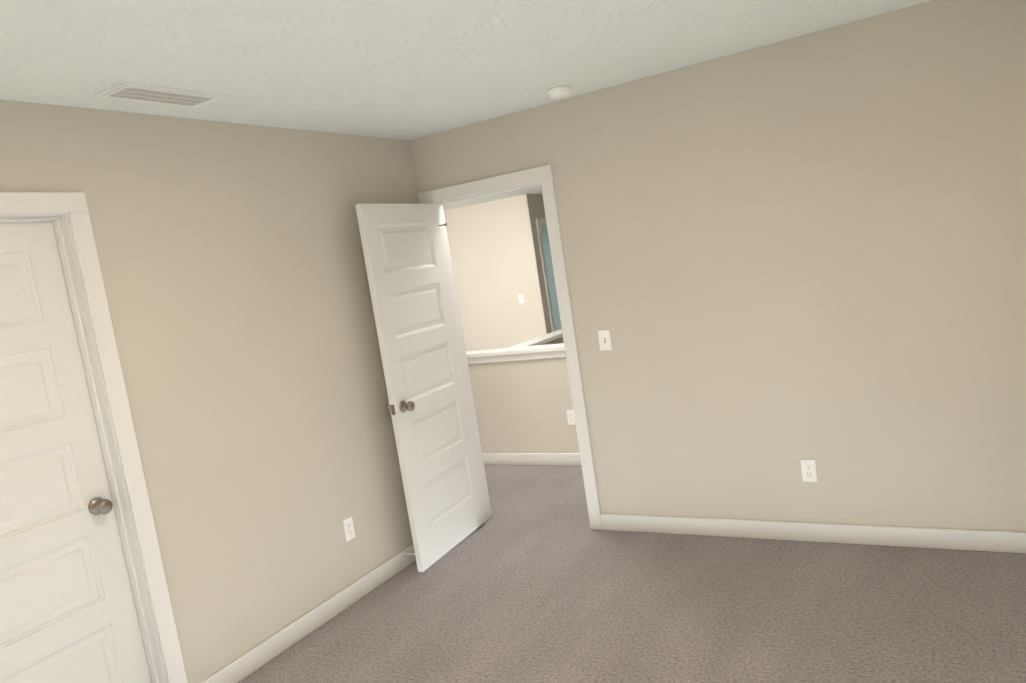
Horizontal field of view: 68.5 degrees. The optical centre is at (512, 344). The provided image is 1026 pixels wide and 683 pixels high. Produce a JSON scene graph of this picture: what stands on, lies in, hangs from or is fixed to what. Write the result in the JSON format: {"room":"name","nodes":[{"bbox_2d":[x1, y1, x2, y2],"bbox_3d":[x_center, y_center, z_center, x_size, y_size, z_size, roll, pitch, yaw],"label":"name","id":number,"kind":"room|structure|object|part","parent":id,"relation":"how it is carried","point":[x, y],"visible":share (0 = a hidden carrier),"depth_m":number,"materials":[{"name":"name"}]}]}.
{"room":"empty bedroom","nodes":[
{"label":"empty bedroom","id":0,"kind":"room"},
{"bbox_2d":[0,99,418,682],"bbox_3d":[-1.726,0.375,2.657,0.115,2.440,4.965,-5,7,31],"label":"wall","id":1,"kind":"structure","parent":0,"point":[233,271],"depth_m":3.41,"materials":[{"name":"paint"}]},
{"bbox_2d":[0,221,151,682],"bbox_3d":[-1.762,0.582,2.646,0.172,2.018,0.705,-5,7,31],"label":"door","id":2,"kind":"structure","parent":1,"relation":"in","point":[68,612],"depth_m":2.76,"materials":[{"name":"white wood"}]},
{"bbox_3d":[-1.601,0.617,2.912,0.172,0.066,0.104,-5,7,31],"label":"knob","id":3,"kind":"part","parent":2,"relation":"part of","materials":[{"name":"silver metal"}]},
{"bbox_2d":[0,192,187,682],"bbox_3d":[-1.733,0.544,2.621,0.147,2.116,0.870,-5,7,31],"label":"door frame","id":4,"kind":"structure","parent":1,"relation":"attached to","point":[67,213],"depth_m":2.89,"materials":[{"name":"white wood"}]},
{"bbox_2d":[201,544,415,682],"bbox_3d":[-0.795,1.279,3.971,0.014,0.097,2.110,-5,7,31],"label":"baseboard","id":5,"kind":"structure","parent":1,"relation":"attached to","point":[245,665],"depth_m":3.63,"materials":[{"name":"white wood"}]},
{"bbox_2d":[343,516,355,541],"bbox_3d":[-0.853,0.961,3.924,0.008,0.115,0.070,-5,7,31],"label":"electrical outlet","id":6,"kind":"object","parent":1,"relation":"attached to","point":[348,525],"visible":1,"depth_m":3.92,"materials":[{"name":"white plastic"}]},
{"bbox_2d":[0,0,931,209],"bbox_3d":[-0.718,-1.499,6.505,8.735,0.100,13.165,-5,7,31],"label":"ceiling","id":7,"kind":"structure","parent":0,"point":[408,70],"depth_m":2.80,"materials":[{"name":"white paint"}]},
{"bbox_2d":[94,82,226,107],"bbox_3d":[-1.332,-0.946,2.873,0.195,0.009,0.440,-5,7,31],"label":"ceiling vent","id":8,"kind":"object","parent":7,"relation":"in","point":[152,94],"visible":1,"depth_m":2.84,"materials":[{"name":"white metal"}]},
{"bbox_2d":[546,86,571,98],"bbox_3d":[0.237,-1.274,3.813,0.132,0.038,0.132,-5,7,31],"label":"smoke detector","id":9,"kind":"object","parent":7,"relation":"attached to","point":[558,92],"visible":1,"depth_m":3.77,"materials":[{"name":"white plastic"}]},
{"bbox_2d":[444,194,546,350],"bbox_3d":[-1.143,-0.617,10.759,3.550,2.440,0.115,-5,7,31],"label":"wall","id":10,"kind":"structure","parent":0,"point":[492,253],"depth_m":10.10,"materials":[{"name":"paint"}]},
{"bbox_2d":[518,294,523,302],"bbox_3d":[0.106,-0.606,9.964,0.070,0.115,0.018,-5,7,31],"label":"light switch","id":11,"kind":"object","parent":10,"relation":"attached to","point":[521,299],"visible":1,"depth_m":9.96,"materials":[{"name":"white plastic"}]},
{"bbox_2d":[468,357,579,452],"bbox_3d":[-0.991,0.601,6.661,5.400,0.900,0.120,-5,7,31],"label":"wall","id":12,"kind":"structure","parent":0,"point":[522,406],"depth_m":5.95,"materials":[{"name":"paint"}]},
{"bbox_2d":[466,343,565,363],"bbox_3d":[-1.048,0.165,6.608,5.420,0.085,0.174,-5,7,31],"label":"trim","id":13,"kind":"structure","parent":12,"relation":"on","point":[534,348],"depth_m":5.90,"materials":[{"name":"white wood"}]},
{"bbox_2d":[482,453,580,465],"bbox_3d":[-0.965,1.007,6.647,5.400,0.097,0.014,-5,7,31],"label":"baseboard","id":14,"kind":"structure","parent":12,"relation":"attached to","point":[561,459],"depth_m":5.97,"materials":[{"name":"white wood"}]},
{"bbox_2d":[566,410,575,424],"bbox_3d":[0.446,0.556,5.749,0.070,0.115,0.008,-5,7,31],"label":"outlet","id":15,"kind":"object","parent":12,"relation":"attached to","point":[570,417],"visible":0.98,"depth_m":5.75,"materials":[{"name":"white plastic"}]},
{"bbox_2d":[521,194,551,333],"bbox_3d":[1.130,-1.018,11.274,0.115,2.440,3.365,-5,7,31],"label":"wall","id":16,"kind":"structure","parent":0,"point":[535,202],"depth_m":9.86,"materials":[{"name":"paint"}]},
{"bbox_2d":[536,218,554,331],"bbox_3d":[0.651,-0.684,10.401,0.131,2.116,0.980,-5,7,31],"label":"door frame","id":17,"kind":"structure","parent":16,"relation":"attached to","point":[540,222],"depth_m":9.95,"materials":[{"name":"white wood"}]},
{"bbox_2d":[540,226,561,330],"bbox_3d":[1.160,-1.233,13.155,1.715,2.440,0.050,-5,7,31],"label":"wall","id":18,"kind":"structure","parent":0,"point":[551,278],"depth_m":13.40,"materials":[{"name":"grey paint"}]},
{"bbox_2d":[542,337,563,344],"bbox_3d":[0.899,0.220,7.505,0.120,0.900,3.250,-5,7,31],"label":"wall","id":19,"kind":"structure","parent":0,"point":[560,340],"depth_m":6.55,"materials":[{"name":"paint"}]},
{"bbox_2d":[514,329,562,345],"bbox_3d":[0.830,-0.240,7.456,0.170,0.035,3.245,-5,7,31],"label":"trim","id":20,"kind":"structure","parent":19,"relation":"on","point":[557,334],"depth_m":6.41,"materials":[{"name":"white wood"}]},
{"bbox_2d":[239,465,1025,682],"bbox_3d":[-0.340,0.997,6.783,8.735,0.100,13.165,-5,7,31],"label":"floor","id":21,"kind":"structure","parent":0,"point":[534,578],"depth_m":3.32,"materials":[{"name":"carpet"}]},
{"bbox_2d":[409,0,1025,531],"bbox_3d":[-1.296,0.014,5.312,8.735,2.440,0.115,-5,7,31],"label":"wall","id":22,"kind":"structure","parent":0,"point":[783,258],"depth_m":3.62,"materials":[{"name":"paint"}]},
{"bbox_2d":[418,164,601,529],"bbox_3d":[0.002,0.064,4.574,0.925,2.116,0.147,-5,7,31],"label":"door frame","id":23,"kind":"structure","parent":22,"relation":"attached to","point":[542,176],"depth_m":4.35,"materials":[{"name":"white wood"}]},
{"bbox_2d":[355,204,486,571],"bbox_3d":[-0.496,0.197,4.375,0.172,2.018,0.760,-5,7,27],"label":"entry door","id":24,"kind":"structure","parent":23,"relation":"attached to","point":[427,406],"depth_m":4.31,"materials":[{"name":"white wood"}]},
{"bbox_3d":[-0.624,0.343,4.094,0.172,0.066,0.104,-5,7,27],"label":"knob","id":25,"kind":"part","parent":24,"relation":"part of","materials":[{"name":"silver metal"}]},
{"bbox_2d":[598,330,611,350],"bbox_3d":[0.508,-0.023,4.188,0.070,0.115,0.018,-5,7,31],"label":"light switch","id":26,"kind":"object","parent":22,"relation":"attached to","point":[604,340],"visible":1,"depth_m":4.19,"materials":[{"name":"white plastic"}]},
{"bbox_2d":[800,459,816,481],"bbox_3d":[1.479,0.630,3.764,0.070,0.115,0.008,-5,7,31],"label":"electrical outlet","id":27,"kind":"object","parent":22,"relation":"attached to","point":[808,470],"visible":1,"depth_m":3.76,"materials":[{"name":"white plastic"}]},
{"bbox_2d":[600,513,1025,553],"bbox_3d":[1.499,0.949,3.811,2.290,0.097,0.017,-5,7,31],"label":"baseboard","id":28,"kind":"structure","parent":22,"relation":"attached to","point":[936,538],"depth_m":3.76,"materials":[{"name":"white wood"}]}
]}

